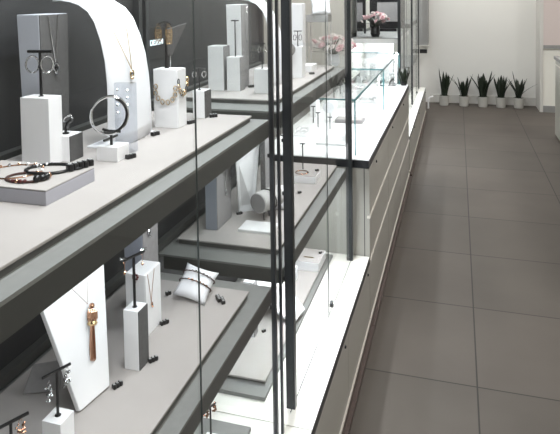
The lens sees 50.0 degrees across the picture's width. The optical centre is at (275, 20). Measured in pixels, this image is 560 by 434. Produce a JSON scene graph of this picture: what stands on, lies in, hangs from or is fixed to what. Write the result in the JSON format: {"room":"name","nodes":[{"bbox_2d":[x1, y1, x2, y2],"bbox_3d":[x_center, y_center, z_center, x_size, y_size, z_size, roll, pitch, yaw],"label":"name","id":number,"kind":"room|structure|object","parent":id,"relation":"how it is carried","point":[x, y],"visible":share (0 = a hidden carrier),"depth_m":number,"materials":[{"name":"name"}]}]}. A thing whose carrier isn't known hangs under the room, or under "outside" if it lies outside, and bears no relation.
{"room":"shop","nodes":[
{"label":"shop","id":0,"kind":"room"},
{"bbox_2d":[264,0,535,101],"bbox_3d":[2.519,-0.213,8.641,6.400,2.800,0.100,0,3,17],"label":"wall","id":1,"kind":"structure","parent":0,"point":[468,39],"depth_m":8.55,"materials":[{"name":"white paint"}]},
{"bbox_2d":[419,0,429,45],"bbox_3d":[2.102,-0.605,8.502,0.143,1.912,0.330,0,3,17],"label":"board","id":2,"kind":"object","parent":1,"relation":"attached to","point":[423,4],"visible":0.9,"depth_m":8.38,"materials":[{"name":"grey paint"}]},
{"bbox_2d":[430,94,535,105],"bbox_3d":[2.933,1.130,8.519,1.420,0.115,0.015,0,3,17],"label":"baseboard","id":3,"kind":"structure","parent":1,"relation":"attached to","point":[528,101],"depth_m":8.49,"materials":[{"name":"paint"}]},
{"bbox_2d":[536,0,543,111],"bbox_3d":[3.544,-0.202,8.042,0.040,2.800,0.450,0,3,17],"label":"trim","id":4,"kind":"structure","parent":1,"relation":"attached to","point":[539,3],"depth_m":7.91,"materials":[{"name":"paint"}]},
{"bbox_2d":[274,99,559,433],"bbox_3d":[1.009,1.452,3.660,6.200,0.050,10.450,0,3,17],"label":"floor","id":5,"kind":"structure","parent":0,"point":[466,339],"depth_m":3.24,"materials":[{"name":"grey tile"}]},
{"bbox_2d":[0,0,311,433],"bbox_3d":[-0.329,0.358,1.195,0.569,2.390,1.180,0,3,17],"label":"display cabinet","id":6,"kind":"object","parent":5,"relation":"on","point":[26,291],"visible":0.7,"depth_m":1.31,"materials":[{"name":"grey paint"}]},
{"bbox_2d":[0,111,268,306],"bbox_3d":[-0.383,0.294,1.200,0.349,0.016,1.045,0,3,17],"label":"shelf","id":7,"kind":"object","parent":6,"relation":"on","point":[26,230],"visible":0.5,"depth_m":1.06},
{"bbox_2d":[20,94,62,162],"bbox_3d":[-0.468,0.219,1.205,0.067,0.135,0.041,0,3,17],"label":"pedestal block","id":8,"kind":"object","parent":7,"relation":"on","point":[41,117],"visible":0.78,"depth_m":1.19,"materials":[{"name":"white paint"}]},
{"bbox_2d":[27,50,52,96],"bbox_3d":[-0.469,0.105,1.199,0.053,0.093,0.011,0,3,10],"label":"stand","id":9,"kind":"object","parent":8,"relation":"on","point":[39,52],"visible":1,"depth_m":1.20,"materials":[{"name":"black plastic"}]},
{"bbox_2d":[25,53,38,72],"bbox_3d":[-0.486,0.084,1.201,0.028,0.044,0.004,-2,3,-30],"label":"earring","id":10,"kind":"object","parent":9,"relation":"hanging from","point":[37,69],"visible":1,"depth_m":1.20,"materials":[{"name":"silver metal"}]},
{"bbox_2d":[40,53,53,73],"bbox_3d":[-0.455,0.084,1.195,0.028,0.044,0.004,-3,3,-41],"label":"earring","id":11,"kind":"object","parent":9,"relation":"hanging from","point":[50,57],"visible":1,"depth_m":1.19,"materials":[{"name":"silver metal"}]},
{"bbox_2d":[17,13,68,130],"bbox_3d":[-0.497,0.135,1.295,0.056,0.297,0.095,0,3,17],"label":"block","id":12,"kind":"object","parent":7,"relation":"on","point":[33,29],"visible":0.59,"depth_m":1.26,"materials":[{"name":"grey paint"}]},
{"bbox_2d":[48,15,58,73],"bbox_3d":[-0.471,0.052,1.277,0.009,0.128,0.034,0,3,17],"label":"necklace","id":13,"kind":"object","parent":12,"relation":"hanging from","point":[57,66],"visible":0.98,"depth_m":1.28,"materials":[{"name":"silver metal"}]},
{"bbox_2d":[53,63,58,73],"bbox_3d":[-0.469,0.103,1.283,0.009,0.025,0.020,0,3,17],"label":"pendant","id":14,"kind":"object","parent":13,"relation":"attached to","point":[55,67],"depth_m":1.28,"materials":[{"name":"silver metal"}]},
{"bbox_2d":[0,160,94,205],"bbox_3d":[-0.443,0.281,1.049,0.203,0.025,0.134,0,3,17],"label":"tray","id":15,"kind":"object","parent":7,"relation":"on","point":[43,193],"visible":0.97,"depth_m":1.00,"materials":[{"name":"grey plastic"}]},
{"bbox_2d":[0,162,44,178],"bbox_3d":[-0.459,0.265,1.061,0.096,0.006,0.088,-1,2,0],"label":"bracelet","id":16,"kind":"object","parent":15,"relation":"on","point":[18,163],"visible":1,"depth_m":1.08,"materials":[{"name":"gold metal"}]},
{"bbox_2d":[5,171,51,183],"bbox_3d":[-0.419,0.263,1.020,0.081,0.012,0.060,0,3,8],"label":"bracelet","id":17,"kind":"object","parent":15,"relation":"on","point":[45,176],"visible":1,"depth_m":1.00,"materials":[{"name":"brown leather"}]},
{"bbox_2d":[24,162,81,174],"bbox_3d":[-0.395,0.263,1.068,0.100,0.006,0.066,-1,2,-3],"label":"bracelet","id":18,"kind":"object","parent":15,"relation":"on","point":[26,169],"visible":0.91,"depth_m":1.06,"materials":[{"name":"black plastic"}]},
{"bbox_2d":[66,158,93,171],"bbox_3d":[-0.350,0.259,1.076,0.015,0.014,0.050,1,3,41],"label":"marker","id":19,"kind":"object","parent":15,"relation":"on","point":[85,163],"visible":1,"depth_m":1.07,"materials":[{"name":"black plastic"}]},
{"bbox_2d":[62,131,82,161],"bbox_3d":[-0.428,0.258,1.235,0.046,0.053,0.044,0,3,17],"label":"pedestal block","id":20,"kind":"object","parent":7,"relation":"on","point":[72,143],"visible":0.76,"depth_m":1.22,"materials":[{"name":"white paint"}]},
{"bbox_2d":[63,118,72,133],"bbox_3d":[-0.425,0.215,1.227,0.023,0.033,0.014,0,3,17],"label":"post","id":21,"kind":"object","parent":20,"relation":"on","point":[70,120],"visible":1,"depth_m":1.23,"materials":[{"name":"black plastic"}]},
{"bbox_2d":[52,0,153,147],"bbox_3d":[-0.401,0.105,1.400,0.173,0.344,0.195,0,3,17],"label":"arch","id":22,"kind":"object","parent":7,"relation":"on","point":[117,68],"visible":0.86,"depth_m":1.35,"materials":[{"name":"white plastic"}]},
{"bbox_2d":[103,14,133,78],"bbox_3d":[-0.345,0.060,1.343,0.042,0.148,0.067,0,3,22],"label":"necklace","id":23,"kind":"object","parent":22,"relation":"hanging from","point":[131,72],"visible":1,"depth_m":1.35,"materials":[{"name":"yellow metal"}]},
{"bbox_2d":[97,141,128,161],"bbox_3d":[-0.332,0.269,1.231,0.048,0.030,0.045,0,3,17],"label":"pedestal block","id":24,"kind":"object","parent":7,"relation":"on","point":[116,152],"visible":0.91,"depth_m":1.21,"materials":[{"name":"white paint"}]},
{"bbox_2d":[102,128,120,144],"bbox_3d":[-0.336,0.236,1.225,0.046,0.037,0.028,-3,3,-44],"label":"stand","id":25,"kind":"object","parent":24,"relation":"on","point":[111,137],"visible":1,"depth_m":1.22,"materials":[{"name":"black plastic"}]},
{"bbox_2d":[90,95,128,135],"bbox_3d":[-0.336,0.193,1.219,0.081,0.083,0.009,-2,3,-30],"label":"bangle","id":26,"kind":"object","parent":25,"relation":"on","point":[106,133],"visible":1,"depth_m":1.22,"materials":[{"name":"silver metal"}]},
{"bbox_2d":[153,67,186,127],"bbox_3d":[-0.268,0.196,1.530,0.068,0.148,0.048,0,3,17],"label":"pedestal block","id":27,"kind":"object","parent":7,"relation":"on","point":[173,115],"visible":0.99,"depth_m":1.51,"materials":[{"name":"white paint"}]},
{"bbox_2d":[158,21,170,67],"bbox_3d":[-0.278,0.062,1.525,0.039,0.120,0.016,0,3,17],"label":"stand","id":28,"kind":"object","parent":27,"relation":"on","point":[165,22],"visible":0.98,"depth_m":1.52,"materials":[{"name":"black plastic"}]},
{"bbox_2d":[154,25,161,43],"bbox_3d":[-0.297,0.034,1.521,0.020,0.052,0.002,-2,3,-33],"label":"earring","id":29,"kind":"object","parent":28,"relation":"hanging from","point":[160,32],"visible":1,"depth_m":1.52,"materials":[{"name":"yellow metal"}]},
{"bbox_2d":[153,84,176,104],"bbox_3d":[-0.275,0.186,1.503,0.067,0.053,0.002,0,3,17],"label":"bracelet","id":30,"kind":"object","parent":27,"relation":"hanging from","point":[173,97],"visible":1,"depth_m":1.50,"materials":[{"name":"yellow metal"}]},
{"bbox_2d":[177,76,188,96],"bbox_3d":[-0.233,0.169,1.520,0.002,0.049,0.065,0,3,17],"label":"bracelet","id":31,"kind":"object","parent":27,"relation":"hanging from","point":[179,88],"visible":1,"depth_m":1.52,"materials":[{"name":"yellow metal"}]},
{"bbox_2d":[167,23,186,66],"bbox_3d":[-0.270,0.136,1.642,0.012,0.256,0.071,1,3,42],"label":"display card","id":32,"kind":"object","parent":7,"relation":"on","point":[177,31],"visible":0.57,"depth_m":1.63,"materials":[{"name":"grey fabric"}]},
{"bbox_2d":[193,88,210,118],"bbox_3d":[-0.200,0.226,1.640,0.036,0.075,0.042,0,3,17],"label":"pedestal block","id":33,"kind":"object","parent":7,"relation":"on","point":[203,96],"visible":0.85,"depth_m":1.62,"materials":[{"name":"white paint"}]},
{"bbox_2d":[0,272,270,433],"bbox_3d":[-0.383,0.767,1.199,0.349,0.019,1.000,0,3,17],"label":"shelf","id":34,"kind":"object","parent":6,"relation":"on","point":[146,397],"visible":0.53,"depth_m":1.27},
{"bbox_2d":[23,361,61,393],"bbox_3d":[-0.479,0.737,1.239,0.073,0.036,0.052,-1,3,-12],"label":"display card","id":35,"kind":"object","parent":34,"relation":"on","point":[35,384],"visible":0.77,"depth_m":1.24,"materials":[{"name":"grey fabric"}]},
{"bbox_2d":[42,407,73,433],"bbox_3d":[-0.390,0.736,1.079,0.039,0.053,0.039,0,3,17],"label":"pedestal block","id":36,"kind":"object","parent":34,"relation":"on","point":[64,424],"visible":0.95,"depth_m":1.07,"materials":[{"name":"white paint"}]},
{"bbox_2d":[42,362,70,416],"bbox_3d":[-0.391,0.667,1.077,0.011,0.085,0.054,1,3,41],"label":"stand","id":37,"kind":"object","parent":36,"relation":"on","point":[56,371],"visible":1,"depth_m":1.07,"materials":[{"name":"black metal"}]},
{"bbox_2d":[44,381,53,402],"bbox_3d":[-0.400,0.657,1.061,0.013,0.039,0.017,0,3,17],"label":"earring","id":38,"kind":"object","parent":37,"relation":"hanging from","point":[50,394],"visible":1,"depth_m":1.06,"materials":[{"name":"silver metal"}]},
{"bbox_2d":[63,367,70,388],"bbox_3d":[-0.379,0.649,1.090,0.012,0.038,0.017,0,3,17],"label":"earring","id":39,"kind":"object","parent":37,"relation":"hanging from","point":[65,378],"visible":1,"depth_m":1.09,"materials":[{"name":"silver metal"}]},
{"bbox_2d":[40,265,108,410],"bbox_3d":[-0.389,0.644,1.236,0.095,0.221,0.178,0,3,17],"label":"board","id":40,"kind":"object","parent":34,"relation":"on","point":[65,321],"visible":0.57,"depth_m":1.20,"materials":[{"name":"white paint"}]},
{"bbox_2d":[72,289,97,360],"bbox_3d":[-0.383,0.615,1.237,0.057,0.150,0.052,0,3,26],"label":"necklace","id":41,"kind":"object","parent":40,"relation":"on","point":[92,314],"visible":0.94,"depth_m":1.23,"materials":[{"name":"gold metal"}]},
{"bbox_2d":[87,303,97,360],"bbox_3d":[-0.374,0.639,1.229,0.022,0.104,0.047,-1,3,-13],"label":"pendant","id":42,"kind":"object","parent":41,"relation":"attached to","point":[92,314],"depth_m":1.23,"materials":[{"name":"gold metal"}]},
{"bbox_2d":[112,380,122,389],"bbox_3d":[-0.325,0.750,1.235,0.011,0.010,0.022,1,3,41],"label":"marker","id":43,"kind":"object","parent":34,"relation":"on","point":[117,384],"visible":1,"depth_m":1.23,"materials":[{"name":"black plastic"}]},
{"bbox_2d":[123,301,148,370],"bbox_3d":[-0.303,0.686,1.307,0.038,0.130,0.040,0,3,17],"label":"pedestal block","id":44,"kind":"object","parent":34,"relation":"on","point":[136,341],"visible":0.98,"depth_m":1.29,"materials":[{"name":"white paint"}]},
{"bbox_2d":[122,250,144,307],"bbox_3d":[-0.306,0.564,1.300,0.011,0.115,0.060,1,3,35],"label":"stand","id":45,"kind":"object","parent":44,"relation":"on","point":[133,256],"visible":1,"depth_m":1.30,"materials":[{"name":"black metal"}]},
{"bbox_2d":[124,223,157,279],"bbox_3d":[-0.350,0.633,1.575,0.056,0.215,0.080,0,3,17],"label":"block","id":46,"kind":"object","parent":34,"relation":"on","point":[151,254],"visible":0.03,"depth_m":1.54,"materials":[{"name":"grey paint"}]},
{"bbox_2d":[125,260,160,335],"bbox_3d":[-0.317,0.670,1.449,0.052,0.150,0.075,0,3,17],"label":"pedestal block","id":47,"kind":"object","parent":34,"relation":"on","point":[149,267],"visible":0.55,"depth_m":1.43,"materials":[{"name":"white paint"}]},
{"bbox_2d":[173,262,218,305],"bbox_3d":[-0.211,0.701,1.599,0.101,0.072,0.079,0,3,17],"label":"pillow","id":48,"kind":"object","parent":34,"relation":"on","point":[186,288],"visible":0.9,"depth_m":1.58,"materials":[{"name":"white fabric"}]},
{"bbox_3d":[-0.444,0.749,1.005,0.035,0.035,0.035,0,3,17],"label":"pedestal block","id":49,"kind":"object","parent":34,"relation":"on","visible":0},
{"bbox_2d":[0,411,28,433],"bbox_3d":[-0.442,0.700,1.005,0.011,0.063,0.060,2,3,44],"label":"stand","id":50,"kind":"object","parent":49,"relation":"on","point":[15,419],"visible":1,"depth_m":1.00,"materials":[{"name":"black metal"}]},
{"bbox_2d":[15,419,25,433],"bbox_3d":[-0.431,0.692,1.016,0.011,0.035,0.018,0,3,17],"label":"earring","id":51,"kind":"object","parent":50,"relation":"hanging from","point":[24,422],"visible":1,"depth_m":1.02,"materials":[{"name":"gold metal"}]},
{"bbox_3d":[-0.174,1.151,1.625,0.040,0.040,0.040,0,3,17],"label":"pedestal block","id":52,"kind":"object","parent":6,"relation":"on","visible":0},
{"bbox_2d":[208,402,215,433],"bbox_3d":[-0.175,1.086,1.622,0.011,0.091,0.040,1,3,38],"label":"stand","id":53,"kind":"object","parent":52,"relation":"on","point":[214,403],"visible":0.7,"depth_m":1.62,"materials":[{"name":"black plastic"}]},
{"bbox_2d":[142,0,374,433],"bbox_3d":[0.013,0.304,2.323,0.569,2.390,1.180,0,3,17],"label":"display cabinet","id":54,"kind":"object","parent":5,"relation":"on","point":[326,349],"visible":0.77,"depth_m":2.08,"materials":[{"name":"grey paint"}]},
{"bbox_2d":[149,26,169,59],"bbox_3d":[-0.385,0.073,1.909,0.006,0.100,0.220,0,3,17],"label":"shop sign","id":55,"kind":"object","parent":54,"relation":"attached to","point":[156,50],"visible":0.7,"depth_m":1.92,"materials":[{"name":"black plastic"}]},
{"bbox_2d":[158,164,345,270],"bbox_3d":[-0.026,0.723,2.368,0.424,0.006,1.065,0,3,17],"label":"shelf","id":56,"kind":"object","parent":54,"relation":"attached to","point":[173,251],"depth_m":1.92,"materials":[{"name":"grey wood"}]},
{"bbox_2d":[177,161,336,254],"bbox_3d":[-0.018,0.709,2.399,0.349,0.019,0.960,0,3,17],"label":"mat","id":57,"kind":"object","parent":54,"relation":"on","point":[228,236],"visible":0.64,"depth_m":2.12,"materials":[{"name":"white fabric"}]},
{"bbox_2d":[205,167,231,229],"bbox_3d":[-0.200,0.585,2.112,0.044,0.260,0.132,0,3,17],"label":"block","id":58,"kind":"object","parent":57,"relation":"on","point":[218,204],"visible":0.58,"depth_m":2.06,"materials":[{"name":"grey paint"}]},
{"bbox_2d":[235,144,259,211],"bbox_3d":[-0.121,0.573,2.172,0.064,0.272,0.177,1,3,29],"label":"board","id":59,"kind":"object","parent":57,"relation":"on","point":[247,166],"visible":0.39,"depth_m":2.19,"materials":[{"name":"white paint"}]},
{"bbox_2d":[238,220,277,234],"bbox_3d":[-0.057,0.711,2.063,0.120,0.008,0.085,0,3,17],"label":"display slab","id":60,"kind":"object","parent":57,"relation":"on","point":[250,226],"visible":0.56,"depth_m":2.05,"materials":[{"name":"white paint"}]},
{"bbox_2d":[260,137,269,212],"bbox_3d":[-0.032,0.571,2.250,0.020,0.270,0.090,0,3,17],"label":"block","id":61,"kind":"object","parent":57,"relation":"on","point":[264,146],"visible":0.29,"depth_m":2.21,"materials":[{"name":"grey fabric"}]},
{"bbox_2d":[250,185,282,219],"bbox_3d":[-0.028,0.660,2.175,0.074,0.099,0.114,1,3,37],"label":"roll","id":62,"kind":"object","parent":57,"relation":"on","point":[260,201],"visible":0.83,"depth_m":2.13,"materials":[{"name":"grey fabric"}]},
{"bbox_2d":[294,169,320,183],"bbox_3d":[0.131,0.674,2.597,0.110,0.030,0.100,0,3,17],"label":"tray","id":63,"kind":"object","parent":57,"relation":"on","point":[313,176],"visible":0.75,"depth_m":2.56,"materials":[{"name":"white paint"}]},
{"bbox_2d":[186,64,334,104],"bbox_3d":[-0.027,0.237,2.373,0.349,0.016,0.920,0,3,17],"label":"mat","id":64,"kind":"object","parent":54,"relation":"on","point":[246,96],"visible":0.31,"depth_m":2.05,"materials":[{"name":"white fabric"}]},
{"bbox_2d":[208,45,229,90],"bbox_3d":[-0.198,0.166,2.118,0.060,0.155,0.060,0,3,17],"label":"pedestal block","id":65,"kind":"object","parent":64,"relation":"on","point":[217,54],"visible":0.78,"depth_m":2.09,"materials":[{"name":"white paint"}]},
{"bbox_2d":[227,56,244,90],"bbox_3d":[-0.137,0.184,2.093,0.050,0.118,0.045,0,3,17],"label":"pedestal block","id":66,"kind":"object","parent":64,"relation":"on","point":[235,65],"visible":1,"depth_m":2.07,"materials":[{"name":"white paint"}]},
{"bbox_2d":[226,4,248,86],"bbox_3d":[-0.134,0.091,2.161,0.057,0.298,0.075,0,3,17],"label":"block","id":67,"kind":"object","parent":64,"relation":"on","point":[233,11],"visible":0.56,"depth_m":2.13,"materials":[{"name":"white paint"}]},
{"bbox_2d":[245,0,281,85],"bbox_3d":[-0.044,0.069,2.242,0.143,0.332,0.135,0,3,17],"label":"bust","id":68,"kind":"object","parent":64,"relation":"on","point":[261,4],"visible":0.41,"depth_m":2.20,"materials":[{"name":"white"}]},
{"bbox_2d":[254,67,273,93],"bbox_3d":[-0.037,0.203,2.032,0.057,0.082,0.045,0,3,17],"label":"pedestal block","id":69,"kind":"object","parent":64,"relation":"on","point":[260,75],"visible":0.74,"depth_m":2.01,"materials":[{"name":"white paint"}]},
{"bbox_2d":[292,46,304,77],"bbox_3d":[0.092,0.164,2.391,0.042,0.125,0.040,0,3,17],"label":"pedestal block","id":70,"kind":"object","parent":64,"relation":"on","point":[298,58],"visible":0.8,"depth_m":2.37,"materials":[{"name":"white paint"}]},
{"bbox_2d":[292,3,305,72],"bbox_3d":[0.091,0.075,2.513,0.063,0.293,0.050,0,3,17],"label":"block","id":71,"kind":"object","parent":64,"relation":"on","point":[298,9],"visible":0.44,"depth_m":2.49,"materials":[{"name":"white paint"}]},
{"bbox_2d":[306,63,316,71],"bbox_3d":[0.142,0.203,2.592,0.055,0.028,0.100,0,3,17],"label":"pedestal block","id":72,"kind":"object","parent":64,"relation":"on","point":[310,67],"visible":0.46,"depth_m":2.55,"materials":[{"name":"white paint"}]},
{"bbox_2d":[306,14,331,65],"bbox_3d":[0.199,0.092,2.711,0.100,0.238,0.080,0,3,17],"label":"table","id":73,"kind":"object","parent":64,"relation":"on","point":[310,18],"visible":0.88,"depth_m":2.67,"materials":[{"name":"grey paint"}]},
{"bbox_2d":[311,0,331,14],"bbox_3d":[0.205,-0.061,2.688,0.090,0.070,0.062,-1,2,0],"label":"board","id":74,"kind":"object","parent":73,"relation":"on","point":[318,6],"visible":0.95,"depth_m":2.67,"materials":[{"name":"white"}]},
{"bbox_2d":[186,68,344,113],"bbox_3d":[-0.033,0.250,2.347,0.424,0.006,1.065,0,3,17],"label":"shelf","id":75,"kind":"object","parent":54,"relation":"attached to","point":[312,89],"depth_m":1.93,"materials":[{"name":"grey stone"}]},
{"bbox_2d":[228,256,326,383],"bbox_3d":[-0.041,1.129,2.398,0.305,0.013,0.942,0,3,17],"label":"mat","id":76,"kind":"object","parent":54,"relation":"on","point":[254,364],"visible":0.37,"depth_m":2.08,"materials":[{"name":"white fabric"}]},
{"bbox_2d":[243,279,257,337],"bbox_3d":[-0.088,1.033,2.164,0.040,0.200,0.040,0,3,17],"label":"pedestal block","id":77,"kind":"object","parent":76,"relation":"on","point":[246,281],"visible":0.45,"depth_m":2.15,"materials":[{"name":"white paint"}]},
{"bbox_2d":[257,281,304,319],"bbox_3d":[0.017,1.068,2.374,0.225,0.107,0.242,0,3,25],"label":"board","id":78,"kind":"object","parent":76,"relation":"on","point":[299,307],"visible":0.23,"depth_m":2.33,"materials":[{"name":"white paint"}]},
{"bbox_2d":[296,248,325,271],"bbox_3d":[0.162,1.085,2.723,0.105,0.040,0.140,0,3,17],"label":"tray","id":79,"kind":"object","parent":76,"relation":"on","point":[314,264],"visible":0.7,"depth_m":2.68,"materials":[{"name":"white paint"}]},
{"bbox_2d":[275,83,411,326],"bbox_3d":[0.547,1.009,4.078,0.569,0.813,2.419,0,3,17],"label":"counter","id":80,"kind":"object","parent":5,"relation":"on","point":[382,179],"depth_m":3.23,"materials":[{"name":"grey paint"}]},
{"bbox_2d":[293,128,312,136],"bbox_3d":[0.151,0.633,3.385,0.098,0.012,0.150,0,3,17],"label":"tray","id":81,"kind":"object","parent":80,"relation":"on","point":[298,134],"visible":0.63,"depth_m":3.34,"materials":[{"name":"white paint"}]},
{"bbox_2d":[310,99,319,116],"bbox_3d":[0.257,0.551,3.872,0.040,0.130,0.100,0,3,17],"label":"block","id":82,"kind":"object","parent":80,"relation":"on","point":[316,103],"visible":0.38,"depth_m":3.83,"materials":[{"name":"white paint"}]},
{"bbox_2d":[323,100,336,122],"bbox_3d":[0.337,0.555,3.670,0.076,0.138,0.080,0,3,17],"label":"display stand","id":83,"kind":"object","parent":80,"relation":"on","point":[331,104],"visible":0.85,"depth_m":3.63,"materials":[{"name":"white plastic"}]},
{"bbox_2d":[316,136,353,146],"bbox_3d":[0.318,0.640,3.177,0.176,0.012,0.150,0,3,17],"label":"tray","id":84,"kind":"object","parent":80,"relation":"on","point":[318,142],"visible":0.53,"depth_m":3.13,"materials":[{"name":"white paint"}]},
{"bbox_2d":[275,83,407,160],"bbox_3d":[0.530,0.606,4.065,0.544,0.004,2.416,0,3,17],"label":"countertop","id":85,"kind":"structure","parent":80,"relation":"on","point":[365,131],"depth_m":3.55,"materials":[{"name":"white paint"}]},
{"bbox_2d":[335,116,364,123],"bbox_3d":[0.459,0.610,3.677,0.170,0.024,0.100,0,3,17],"label":"box","id":86,"kind":"object","parent":80,"relation":"on","point":[340,119],"visible":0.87,"depth_m":3.65,"materials":[{"name":"grey fabric"}]},
{"bbox_2d":[319,69,383,155],"bbox_3d":[0.346,0.493,3.535,0.447,0.274,1.179,0,3,17],"label":"glass case","id":87,"kind":"object","parent":80,"relation":"on","point":[377,75],"visible":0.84,"depth_m":3.29,"materials":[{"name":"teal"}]},
{"bbox_2d":[353,110,374,116],"bbox_3d":[0.577,0.605,3.892,0.124,0.012,0.150,0,3,17],"label":"tray","id":88,"kind":"object","parent":80,"relation":"on","point":[359,114],"visible":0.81,"depth_m":3.84,"materials":[{"name":"white paint"}]},
{"bbox_2d":[356,97,381,103],"bbox_3d":[0.681,0.583,4.372,0.176,0.012,0.176,0,3,17],"label":"tray","id":89,"kind":"object","parent":80,"relation":"on","point":[375,101],"visible":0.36,"depth_m":4.31,"materials":[{"name":"white paint"}]},
{"bbox_2d":[351,52,399,84],"bbox_3d":[0.686,0.439,4.654,0.447,0.274,1.147,0,3,17],"label":"glass case","id":90,"kind":"object","parent":80,"relation":"on","point":[395,55],"visible":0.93,"depth_m":5.12,"materials":[{"name":"teal"}]},
{"bbox_2d":[309,33,356,65],"bbox_3d":[0.410,0.207,4.255,0.335,0.230,0.350,-1,2,-2],"label":"flower arrangement","id":91,"kind":"object","parent":90,"relation":"on","point":[316,44],"visible":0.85,"depth_m":4.21,"materials":[{"name":"plant"}]},
{"bbox_2d":[396,67,409,85],"bbox_3d":[1.080,0.471,5.078,0.099,0.162,0.117,-2,3,-21],"label":"potted snake plant","id":92,"kind":"object","parent":80,"relation":"on","point":[402,76],"visible":1,"depth_m":5.07,"materials":[{"name":"green plant"}]},
{"bbox_2d":[351,0,420,175],"bbox_3d":[1.105,0.132,5.917,0.569,2.390,1.400,0,3,17],"label":"display cabinet","id":93,"kind":"object","parent":5,"relation":"on","point":[393,37],"depth_m":5.64,"materials":[{"name":"grey paint"}]},
{"bbox_2d":[364,59,368,76],"bbox_3d":[0.894,0.468,5.902,0.044,0.170,0.040,0,3,17],"label":"pedestal block","id":94,"kind":"object","parent":93,"relation":"on","point":[366,61],"visible":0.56,"depth_m":5.88,"materials":[{"name":"white paint"}]},
{"bbox_2d":[361,11,389,36],"bbox_3d":[0.914,0.032,5.452,0.267,0.235,0.254,-2,3,-15],"label":"flower arrangement","id":95,"kind":"object","parent":93,"relation":"on","point":[375,29],"visible":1,"depth_m":5.43,"materials":[{"name":"pink plant"}]},
{"bbox_2d":[365,43,393,73],"bbox_3d":[1.057,0.362,6.094,0.280,0.360,0.030,0,3,17],"label":"block","id":96,"kind":"object","parent":93,"relation":"on","point":[369,47],"visible":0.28,"depth_m":6.08,"materials":[{"name":"white paint"}]},
{"bbox_2d":[353,68,407,83],"bbox_3d":[1.065,0.551,5.962,0.424,0.006,1.285,0,3,17],"label":"shelf","id":97,"kind":"object","parent":93,"relation":"attached to","point":[366,78],"depth_m":5.64,"materials":[{"name":"clear glass"}]},
{"bbox_2d":[353,29,408,38],"bbox_3d":[1.059,0.129,5.944,0.424,0.006,1.285,0,3,17],"label":"shelf","id":98,"kind":"object","parent":93,"relation":"attached to","point":[383,34],"depth_m":5.64,"materials":[{"name":"grey stone"}]},
{"bbox_2d":[370,0,402,30],"bbox_3d":[1.159,-0.263,6.226,0.340,0.750,0.100,0,3,17],"label":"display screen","id":99,"kind":"object","parent":93,"relation":"on","point":[389,7],"visible":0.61,"depth_m":6.22,"materials":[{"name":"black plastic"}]},
{"bbox_2d":[393,0,427,138],"bbox_3d":[1.514,0.067,7.267,0.569,2.390,1.405,0,3,17],"label":"display cabinet","id":100,"kind":"object","parent":5,"relation":"on","point":[417,95],"visible":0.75,"depth_m":7.14,"materials":[{"name":"grey paint"}]},
{"bbox_2d":[393,55,416,66],"bbox_3d":[1.471,0.486,7.300,0.424,0.006,1.265,0,3,17],"label":"shelf","id":101,"kind":"object","parent":100,"relation":"attached to","point":[408,63],"depth_m":7.25,"materials":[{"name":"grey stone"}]},
{"bbox_2d":[439,71,452,105],"bbox_3d":[2.398,0.936,8.459,0.144,0.523,0.188,-3,3,-42],"label":"potted snake plant","id":102,"kind":"object","parent":5,"relation":"on","point":[443,97],"visible":1,"depth_m":8.44,"materials":[{"name":"green plant"}]},
{"bbox_2d":[454,77,471,106],"bbox_3d":[2.605,0.972,8.424,0.304,0.448,0.148,1,3,38],"label":"potted snake plant","id":103,"kind":"object","parent":5,"relation":"on","point":[463,97],"visible":1,"depth_m":8.37,"materials":[{"name":"green plant"}]},
{"bbox_2d":[471,72,493,106],"bbox_3d":[2.879,0.947,8.326,0.209,0.498,0.265,-3,3,-35],"label":"potted snake plant","id":104,"kind":"object","parent":5,"relation":"on","point":[482,86],"visible":1,"depth_m":8.29,"materials":[{"name":"green plant"}]},
{"bbox_2d":[494,76,511,107],"bbox_3d":[3.115,0.978,8.253,0.154,0.436,0.234,-3,3,-41],"label":"potted snake plant","id":105,"kind":"object","parent":5,"relation":"on","point":[500,86],"visible":1,"depth_m":8.23,"materials":[{"name":"green plant"}]},
{"bbox_2d":[507,71,536,108],"bbox_3d":[3.379,0.946,8.165,0.399,0.501,0.188,1,3,40],"label":"potted snake plant","id":106,"kind":"object","parent":5,"relation":"on","point":[518,89],"visible":1,"depth_m":8.16,"materials":[{"name":"green plant"}]},
{"bbox_2d":[554,56,559,141],"bbox_3d":[2.889,0.913,4.665,0.805,0.885,3.750,0,3,17],"label":"counter","id":107,"kind":"object","parent":5,"relation":"on","point":[557,58],"depth_m":6.40,"materials":[{"name":"grey paint"}]},
{"bbox_2d":[543,0,559,44],"bbox_3d":[3.999,-0.645,7.883,0.925,1.915,0.450,0,3,17],"label":"board","id":108,"kind":"object","parent":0,"point":[551,20],"visible":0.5,"depth_m":7.80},
{"bbox_2d":[543,49,559,105],"bbox_3d":[4.023,0.776,7.954,0.925,0.840,0.430,0,3,17],"label":"wall pier","id":109,"kind":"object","parent":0,"point":[548,54],"visible":0.4,"depth_m":7.86,"materials":[{"name":"beige paint"}]},
{"bbox_2d":[543,106,554,112],"bbox_3d":[3.964,1.163,7.755,0.924,0.085,0.020,0,3,17],"label":"baseboard","id":110,"kind":"object","parent":109,"relation":"attached to","point":[550,109],"visible":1,"depth_m":7.86,"materials":[{"name":"grey paint"}]},
{"bbox_2d":[543,45,559,48],"bbox_3d":[3.951,0.344,7.720,0.925,0.045,0.040,0,3,17],"label":"trim","id":111,"kind":"structure","parent":109,"relation":"attached to","point":[544,46],"depth_m":7.81,"materials":[{"name":"grey paint"}]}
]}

